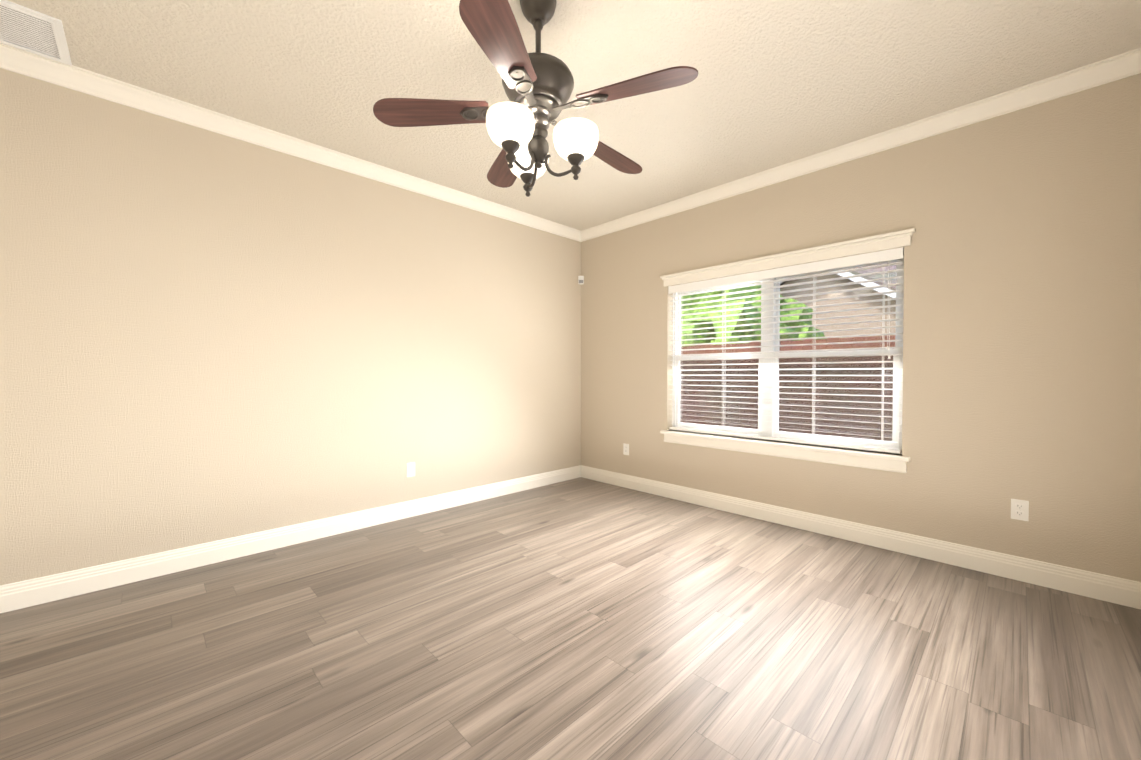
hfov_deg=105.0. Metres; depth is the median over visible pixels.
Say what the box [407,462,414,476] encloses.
electrical outlet
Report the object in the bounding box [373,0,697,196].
fan
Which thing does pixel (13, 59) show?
crown molding
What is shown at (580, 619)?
floor
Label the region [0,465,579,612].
baseboard
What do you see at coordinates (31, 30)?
ceiling vent
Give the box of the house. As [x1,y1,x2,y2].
[780,262,895,432]
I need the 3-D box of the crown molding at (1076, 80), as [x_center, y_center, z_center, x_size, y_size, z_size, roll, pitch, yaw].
[1.514,-1.577,3.439,0.076,0.092,3.900,-1,1,-44]
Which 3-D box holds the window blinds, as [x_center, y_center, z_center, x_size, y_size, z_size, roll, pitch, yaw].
[1.561,-0.199,3.511,0.074,1.346,1.778,-1,1,-44]
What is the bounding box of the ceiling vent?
[0,0,71,65]
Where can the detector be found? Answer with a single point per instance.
(580, 280)
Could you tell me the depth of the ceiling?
2.24 m
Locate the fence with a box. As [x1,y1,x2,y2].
[680,335,895,440]
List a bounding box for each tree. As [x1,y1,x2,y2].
[681,282,781,340]
[681,285,825,345]
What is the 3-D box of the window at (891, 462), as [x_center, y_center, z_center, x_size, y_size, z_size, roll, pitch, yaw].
[1.572,-0.189,3.522,0.196,1.565,1.906,-1,1,-44]
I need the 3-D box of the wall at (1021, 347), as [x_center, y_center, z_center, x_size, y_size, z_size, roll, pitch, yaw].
[1.591,-0.254,3.540,0.150,2.740,4.370,-1,1,-44]
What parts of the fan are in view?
blade, blade, blade, lamp shade, lamp shade, lamp shade, blade, blade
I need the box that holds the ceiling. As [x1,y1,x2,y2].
[8,0,1140,230]
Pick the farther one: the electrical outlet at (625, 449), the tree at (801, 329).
the tree at (801, 329)
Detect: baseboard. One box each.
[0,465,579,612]
[580,465,1140,608]
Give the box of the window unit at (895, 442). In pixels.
[672,256,903,453]
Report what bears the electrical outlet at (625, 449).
attached to the wall at (1021, 347)
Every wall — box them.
[0,68,580,584]
[581,73,1140,581]
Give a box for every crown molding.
[0,43,579,241]
[580,47,1140,241]
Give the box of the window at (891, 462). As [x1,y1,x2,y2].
[660,228,915,472]
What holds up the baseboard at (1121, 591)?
attached to the wall at (1021, 347)
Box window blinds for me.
[668,247,903,453]
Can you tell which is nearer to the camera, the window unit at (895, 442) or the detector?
the window unit at (895, 442)
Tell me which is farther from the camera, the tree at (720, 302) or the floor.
the tree at (720, 302)
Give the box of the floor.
[0,477,1140,759]
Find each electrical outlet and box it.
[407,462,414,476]
[623,443,628,454]
[1011,499,1028,520]
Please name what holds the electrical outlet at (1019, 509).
attached to the wall at (1021, 347)
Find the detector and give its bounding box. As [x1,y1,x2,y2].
[578,276,583,284]
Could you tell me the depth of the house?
10.79 m
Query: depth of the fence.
5.83 m
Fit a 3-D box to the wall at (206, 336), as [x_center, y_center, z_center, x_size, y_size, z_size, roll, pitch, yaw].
[-1.607,-0.252,3.371,4.670,2.740,0.150,-1,1,-44]

